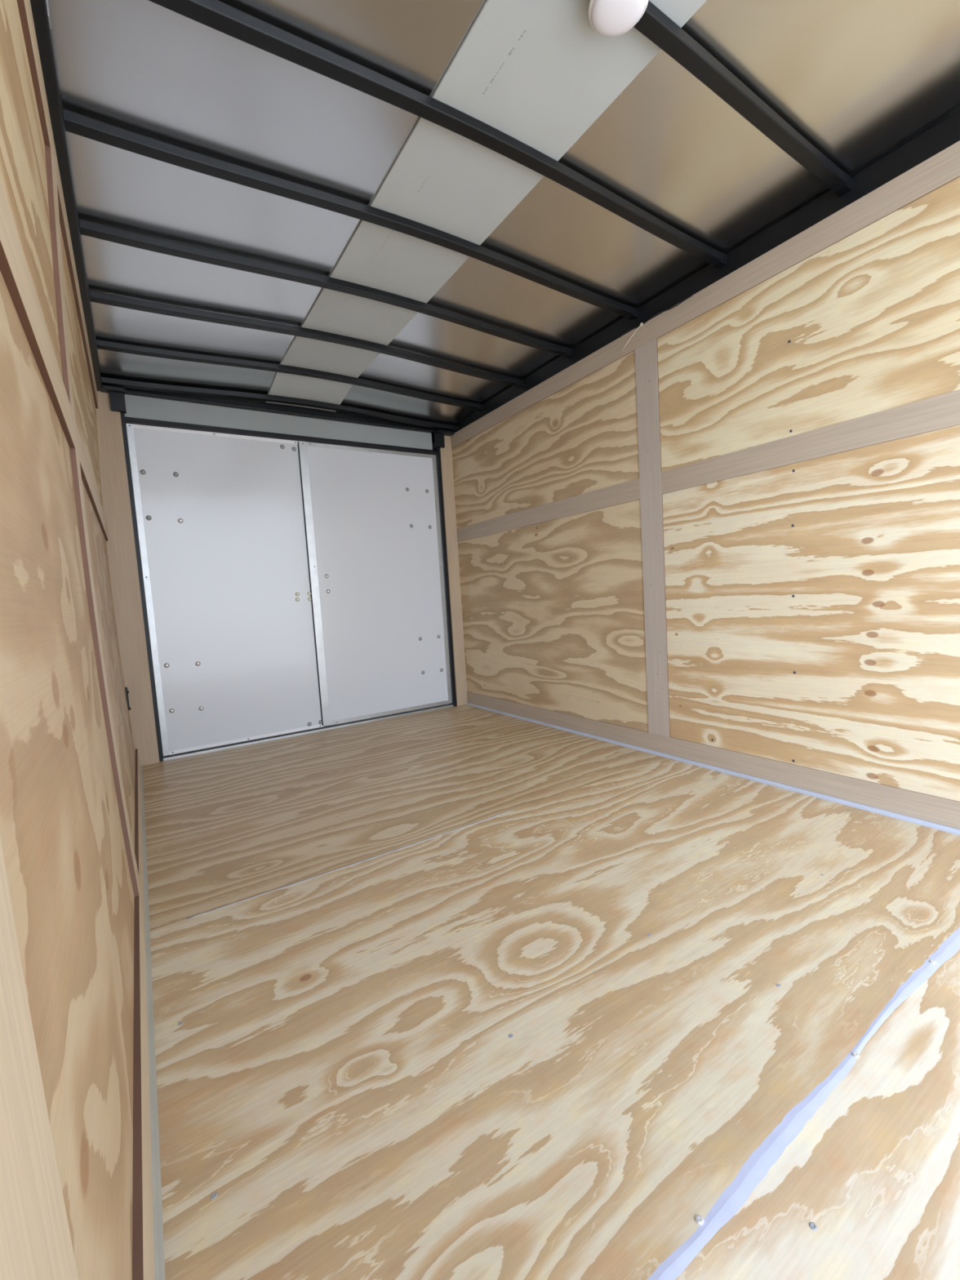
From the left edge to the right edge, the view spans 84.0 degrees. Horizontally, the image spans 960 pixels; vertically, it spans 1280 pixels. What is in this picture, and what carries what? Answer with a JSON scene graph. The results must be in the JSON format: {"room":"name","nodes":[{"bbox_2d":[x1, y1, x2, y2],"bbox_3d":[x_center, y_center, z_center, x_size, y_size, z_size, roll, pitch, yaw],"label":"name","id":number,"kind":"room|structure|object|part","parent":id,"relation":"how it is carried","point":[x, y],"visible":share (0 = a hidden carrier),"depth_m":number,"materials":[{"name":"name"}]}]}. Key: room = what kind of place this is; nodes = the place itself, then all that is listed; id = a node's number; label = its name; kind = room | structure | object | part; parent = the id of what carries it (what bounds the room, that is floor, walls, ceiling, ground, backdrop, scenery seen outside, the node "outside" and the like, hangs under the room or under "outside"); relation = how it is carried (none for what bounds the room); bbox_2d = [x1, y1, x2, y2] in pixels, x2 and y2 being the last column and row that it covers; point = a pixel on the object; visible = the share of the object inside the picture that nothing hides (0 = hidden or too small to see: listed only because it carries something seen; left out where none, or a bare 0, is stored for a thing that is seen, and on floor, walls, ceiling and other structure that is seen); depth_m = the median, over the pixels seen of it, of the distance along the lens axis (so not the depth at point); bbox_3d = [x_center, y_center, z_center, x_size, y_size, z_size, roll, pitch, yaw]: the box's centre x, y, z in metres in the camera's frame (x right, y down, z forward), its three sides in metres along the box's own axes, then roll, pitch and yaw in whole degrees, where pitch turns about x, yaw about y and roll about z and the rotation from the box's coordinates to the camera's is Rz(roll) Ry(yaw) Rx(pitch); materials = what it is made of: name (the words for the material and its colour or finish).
{"room":"cargo space","nodes":[
{"label":"cargo space","id":0,"kind":"room"},
{"bbox_2d":[0,0,135,1279],"bbox_3d":[-0.852,-0.265,1.113,0.059,2.050,3.695,-6,6,-32],"label":"wall","id":1,"kind":"structure","parent":0,"point":[70,885],"depth_m":0.60,"materials":[{"name":"brown wood"}]},
{"bbox_2d":[17,0,57,181],"bbox_3d":[-0.430,-1.075,0.368,0.016,0.119,2.036,-6,6,-32],"label":"batten","id":2,"kind":"object","parent":1,"relation":"attached to","point":[24,6],"visible":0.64,"depth_m":1.00,"materials":[{"name":"beige wood"}]},
{"bbox_2d":[0,177,75,448],"bbox_3d":[-0.603,-0.448,0.710,0.013,0.090,1.091,-6,6,-32],"label":"batten","id":3,"kind":"object","parent":1,"relation":"attached to","point":[14,268],"visible":0.95,"depth_m":0.70,"materials":[{"name":"beige wood"}]},
{"bbox_2d":[0,836,78,1279],"bbox_3d":[-0.254,-0.177,0.228,0.033,1.666,0.115,-6,6,-32],"label":"batten","id":4,"kind":"object","parent":1,"relation":"attached to","point":[36,1242],"visible":1,"depth_m":0.28,"materials":[{"name":"beige wood"}]},
{"bbox_2d":[54,146,97,408],"bbox_3d":[-1.409,-1.139,1.884,0.016,0.119,1.576,-6,6,-32],"label":"batten","id":5,"kind":"object","parent":1,"relation":"attached to","point":[64,222],"visible":0.63,"depth_m":1.59,"materials":[{"name":"beige wood"}]},
{"bbox_2d":[30,0,124,395],"bbox_3d":[-0.851,-1.181,1.079,0.160,0.105,3.663,-6,6,-32],"label":"rail","id":6,"kind":"object","parent":1,"relation":"attached to","point":[40,8],"visible":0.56,"depth_m":1.26,"materials":[{"name":"black metal"}]},
{"bbox_3d":[-1.766,-1.202,2.564,0.097,0.016,0.049,-6,6,-32],"label":"corner plate","id":7,"kind":"part","parent":6,"relation":"part of","materials":[{"name":"black paint"}]},
{"bbox_2d":[44,145,138,897],"bbox_3d":[-0.907,-0.220,1.240,0.033,1.666,0.114,-6,6,-32],"label":"batten","id":8,"kind":"object","parent":1,"relation":"attached to","point":[52,190],"visible":0.87,"depth_m":1.20,"materials":[{"name":"beige wood"}]},
{"bbox_2d":[75,423,108,540],"bbox_3d":[-1.388,-0.499,1.925,0.013,0.090,1.576,-6,6,-32],"label":"batten","id":9,"kind":"object","parent":1,"relation":"attached to","point":[86,476],"visible":0.73,"depth_m":1.63,"materials":[{"name":"beige wood"}]},
{"bbox_2d":[134,748,144,903],"bbox_3d":[-1.301,0.616,2.028,0.016,0.078,1.576,-6,6,-32],"label":"batten","id":10,"kind":"object","parent":1,"relation":"attached to","point":[138,815],"visible":0.77,"depth_m":1.76,"materials":[{"name":"beige wood"}]},
{"bbox_2d":[132,877,155,1279],"bbox_3d":[-0.323,0.680,0.511,0.016,0.078,2.036,-6,6,-32],"label":"batten","id":11,"kind":"object","parent":1,"relation":"attached to","point":[143,1241],"visible":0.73,"depth_m":0.72,"materials":[{"name":"beige wood"}]},
{"bbox_2d":[140,765,165,1279],"bbox_3d":[-0.744,0.692,1.180,0.024,0.022,3.614,-6,6,-32],"label":"baseboard","id":12,"kind":"structure","parent":1,"relation":"attached to","point":[159,1260],"depth_m":0.83,"materials":[{"name":"beige plastic"}]},
{"bbox_2d":[120,388,456,761],"bbox_3d":[-0.979,-0.428,3.192,2.100,2.050,0.073,-6,6,-32],"label":"door frame","id":13,"kind":"structure","parent":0,"point":[143,411],"depth_m":3.01,"materials":[{"name":"black paint"}]},
{"bbox_2d":[95,391,159,765],"bbox_3d":[-1.765,-0.280,2.640,0.132,1.842,0.010,-6,6,-32],"label":"batten","id":14,"kind":"object","parent":13,"relation":"attached to","point":[121,547],"visible":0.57,"depth_m":2.64,"materials":[{"name":"beige wood"}]},
{"bbox_2d":[108,391,126,413],"bbox_3d":[-1.763,-1.161,2.593,0.062,0.098,0.036,-6,6,-32],"label":"bracket","id":15,"kind":"object","parent":14,"relation":"attached to","point":[117,403],"visible":0.79,"depth_m":2.58,"materials":[{"name":"black metal"}]},
{"bbox_2d":[125,423,323,755],"bbox_3d":[-1.359,-0.276,2.947,0.838,1.690,0.045,-6,6,-32],"label":"door","id":16,"kind":"structure","parent":13,"relation":"in","point":[220,517],"depth_m":2.91,"materials":[{"name":"white metal"}]},
{"bbox_3d":[-1.691,-0.237,2.718,0.028,1.690,0.005,-6,6,-32],"label":"edge trim","id":17,"kind":"part","parent":16,"relation":"part of","materials":[{"name":"metal"}]},
{"bbox_3d":[-1.391,-1.107,2.875,0.810,0.022,0.005,-6,6,-32],"label":"edge trim","id":18,"kind":"part","parent":16,"relation":"part of","materials":[{"name":"silver metal"}]},
{"bbox_3d":[-1.289,0.555,3.011,0.810,0.018,0.005,-6,6,-32],"label":"edge trim","id":19,"kind":"part","parent":16,"relation":"part of","materials":[{"name":"silver metal"}]},
{"bbox_3d":[-1.046,-1.245,3.105,1.722,0.127,0.012,-6,6,-32],"label":"header panel","id":20,"kind":"part","parent":13,"relation":"part of","materials":[{"name":"grey metal"}]},
{"bbox_2d":[124,389,436,434],"bbox_3d":[-1.031,-1.306,3.094,1.915,0.016,0.039,-6,6,-32],"label":"header beam","id":21,"kind":"structure","parent":13,"relation":"attached to","point":[128,392],"depth_m":2.98,"materials":[{"name":"black metal"}]},
{"bbox_3d":[-1.044,-1.345,3.126,2.055,0.066,0.018,-6,6,-32],"label":"rail","id":22,"kind":"part","parent":13,"relation":"part of","materials":[{"name":"black metal"}]},
{"bbox_3d":[-0.928,0.542,3.261,1.779,0.022,0.052,-6,6,-32],"label":"sill","id":23,"kind":"part","parent":13,"relation":"part of","materials":[{"name":"metal"}]},
{"bbox_2d":[297,440,452,725],"bbox_3d":[-0.633,-0.359,3.411,0.908,1.690,0.047,-6,6,-32],"label":"door","id":24,"kind":"structure","parent":13,"relation":"in","point":[371,517],"depth_m":3.38,"materials":[{"name":"white metal"}]},
{"bbox_3d":[-0.669,-1.188,3.338,0.831,0.024,0.005,-6,6,-32],"label":"edge trim","id":25,"kind":"part","parent":24,"relation":"part of","materials":[{"name":"metal"}]},
{"bbox_3d":[-0.567,0.469,3.474,0.831,0.024,0.005,-6,6,-32],"label":"edge trim","id":26,"kind":"part","parent":24,"relation":"part of","materials":[{"name":"metal"}]},
{"bbox_3d":[-0.258,-0.400,3.636,0.029,1.690,0.005,-6,6,-32],"label":"edge trim","id":27,"kind":"part","parent":24,"relation":"part of","materials":[{"name":"metal"}]},
{"bbox_2d":[440,435,467,706],"bbox_3d":[-0.179,-0.461,3.655,0.088,1.842,0.011,-6,6,-32],"label":"batten","id":28,"kind":"object","parent":13,"relation":"attached to","point":[446,453],"visible":0.99,"depth_m":3.65,"materials":[{"name":"beige wood"}]},
{"bbox_2d":[434,432,444,448],"bbox_3d":[-0.270,-1.331,3.549,0.056,0.098,0.036,-6,6,-32],"label":"bracket","id":29,"kind":"object","parent":28,"relation":"attached to","point":[439,442],"visible":0.86,"depth_m":3.54,"materials":[{"name":"black metal"}]},
{"bbox_2d":[48,0,959,431],"bbox_3d":[-0.052,-1.312,1.588,2.100,0.097,3.700,-6,6,-32],"label":"ceiling","id":30,"kind":"structure","parent":0,"point":[860,81],"depth_m":1.47,"materials":[{"name":"silver metal"}]},
{"bbox_2d":[101,377,459,431],"bbox_3d":[-0.973,-1.337,3.055,1.964,0.063,0.038,-6,6,-32],"label":"rib","id":31,"kind":"object","parent":30,"relation":"attached to","point":[105,381],"visible":0.99,"depth_m":2.91,"materials":[{"name":"black paint"}]},
{"bbox_2d":[96,339,483,411],"bbox_3d":[-0.812,-1.369,2.799,1.964,0.063,0.038,-6,6,-32],"label":"rib","id":32,"kind":"object","parent":30,"relation":"attached to","point":[101,344],"visible":1,"depth_m":2.65,"materials":[{"name":"black paint"}]},
{"bbox_2d":[88,289,523,387],"bbox_3d":[-0.592,-1.355,2.458,1.964,0.063,0.038,-6,6,-32],"label":"rib","id":33,"kind":"object","parent":30,"relation":"attached to","point":[95,296],"visible":0.99,"depth_m":2.29,"materials":[{"name":"black paint"}]},
{"bbox_2d":[79,218,573,358],"bbox_3d":[-0.372,-1.341,2.116,1.964,0.063,0.038,-6,6,-32],"label":"rib","id":34,"kind":"object","parent":30,"relation":"attached to","point":[89,228],"visible":0.99,"depth_m":1.92,"materials":[{"name":"black paint"}]},
{"bbox_2d":[62,108,639,320],"bbox_3d":[-0.151,-1.326,1.775,1.964,0.063,0.038,-6,6,-32],"label":"rib","id":35,"kind":"object","parent":30,"relation":"attached to","point":[76,123],"visible":1,"depth_m":1.55,"materials":[{"name":"black paint"}]},
{"bbox_2d":[148,0,727,269],"bbox_3d":[0.069,-1.312,1.434,1.964,0.063,0.038,-6,6,-32],"label":"rib","id":36,"kind":"object","parent":30,"relation":"attached to","point":[219,15],"visible":1,"depth_m":1.28,"materials":[{"name":"black paint"}]},
{"bbox_2d":[265,0,706,412],"bbox_3d":[-0.052,-1.321,1.569,0.400,0.064,3.650,-6,6,-32],"label":"ceiling strip","id":37,"kind":"object","parent":30,"relation":"attached to","point":[537,73],"visible":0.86,"depth_m":1.47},
{"bbox_2d":[633,0,853,196],"bbox_3d":[0.289,-1.297,1.093,1.964,0.063,0.038,-6,6,-32],"label":"rib","id":38,"kind":"object","parent":30,"relation":"attached to","point":[655,24],"visible":0.97,"depth_m":1.30,"materials":[{"name":"black paint"}]},
{"bbox_2d":[588,0,648,37],"bbox_3d":[0.283,-1.290,1.088,0.120,0.024,0.120,-6,6,-32],"label":"dome light","id":39,"kind":"object","parent":38,"relation":"attached to","point":[607,18],"visible":1,"depth_m":1.09,"materials":[{"name":"white plastic"}]},
{"bbox_2d":[142,704,959,1279],"bbox_3d":[0.071,0.615,1.749,2.051,0.023,3.700,-6,6,-32],"label":"floor","id":40,"kind":"structure","parent":0,"point":[465,992],"depth_m":0.94,"materials":[{"name":"brown wood"}]},
{"bbox_2d":[451,177,959,801],"bbox_3d":[0.852,-0.459,2.204,0.088,2.050,3.695,-6,6,-32],"label":"wall","id":41,"kind":"structure","parent":0,"point":[813,606],"depth_m":1.87,"materials":[{"name":"brown wood"}]},
{"bbox_2d":[450,328,635,448],"bbox_3d":[0.234,-1.310,2.937,0.006,0.086,1.576,-6,6,-32],"label":"batten","id":42,"kind":"object","parent":41,"relation":"attached to","point":[611,352],"visible":1,"depth_m":2.72,"materials":[{"name":"beige wood"}]},
{"bbox_2d":[456,478,639,542],"bbox_3d":[0.272,-0.688,2.988,0.006,0.090,1.576,-6,6,-32],"label":"batten","id":43,"kind":"object","parent":41,"relation":"attached to","point":[627,491],"visible":1,"depth_m":2.77,"materials":[{"name":"beige wood"}]},
{"bbox_2d":[466,691,648,749],"bbox_3d":[0.341,0.429,3.080,0.006,0.078,1.576,-6,6,-32],"label":"batten","id":44,"kind":"object","parent":41,"relation":"attached to","point":[628,735],"visible":1,"depth_m":2.87,"materials":[{"name":"beige wood"}]},
{"bbox_2d":[635,337,670,737],"bbox_3d":[0.745,-0.408,2.299,0.006,1.666,0.114,-6,6,-32],"label":"batten","id":45,"kind":"object","parent":41,"relation":"attached to","point":[646,356],"visible":1,"depth_m":2.29,"materials":[{"name":"beige wood"}]},
{"bbox_2d":[435,110,959,435],"bbox_3d":[0.735,-1.361,2.095,0.189,0.105,3.663,-6,6,-32],"label":"rail","id":46,"kind":"object","parent":41,"relation":"attached to","point":[946,133],"visible":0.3,"depth_m":1.83,"materials":[{"name":"black metal"}]},
{"bbox_3d":[-0.222,-1.378,3.553,0.153,0.016,0.049,-6,6,-32],"label":"corner plate","id":47,"kind":"part","parent":46,"relation":"part of","materials":[{"name":"black paint"}]},
{"bbox_2d":[622,322,643,351],"bbox_3d":[0.650,-1.294,2.280,0.006,0.068,0.116,-6,6,-32],"label":"cable tie","id":48,"kind":"object","parent":46,"relation":"attached to","point":[641,324],"visible":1,"depth_m":2.26,"materials":[{"name":"beige plastic"}]},
{"bbox_2d":[619,295,692,337],"bbox_3d":[0.711,-1.321,2.185,0.004,0.014,0.363,-6,6,-32],"label":"wire","id":49,"kind":"object","parent":46,"relation":"attached to","point":[691,295],"visible":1,"depth_m":2.16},
{"bbox_2d":[466,702,959,835],"bbox_3d":[0.885,0.510,2.227,0.020,0.014,3.608,-6,6,-32],"label":"baseboard","id":50,"kind":"structure","parent":41,"relation":"attached to","point":[900,816],"depth_m":1.98,"materials":[{"name":"grey plastic"}]},
{"bbox_2d":[634,140,959,349],"bbox_3d":[1.211,-1.246,1.423,0.006,0.086,2.030,-6,6,-32],"label":"batten","id":51,"kind":"object","parent":41,"relation":"attached to","point":[943,167],"visible":1,"depth_m":1.66,"materials":[{"name":"beige wood"}]},
{"bbox_2d":[648,732,959,829],"bbox_3d":[1.318,0.493,1.566,0.006,0.078,2.030,-6,6,-32],"label":"batten","id":52,"kind":"object","parent":41,"relation":"attached to","point":[938,810],"visible":1,"depth_m":1.81,"materials":[{"name":"beige wood"}]},
{"bbox_2d":[661,389,959,493],"bbox_3d":[1.280,-0.622,1.426,0.006,0.090,1.916,-6,6,-32],"label":"batten","id":53,"kind":"object","parent":41,"relation":"attached to","point":[943,411],"visible":1,"depth_m":1.70,"materials":[{"name":"beige wood"}]}
]}

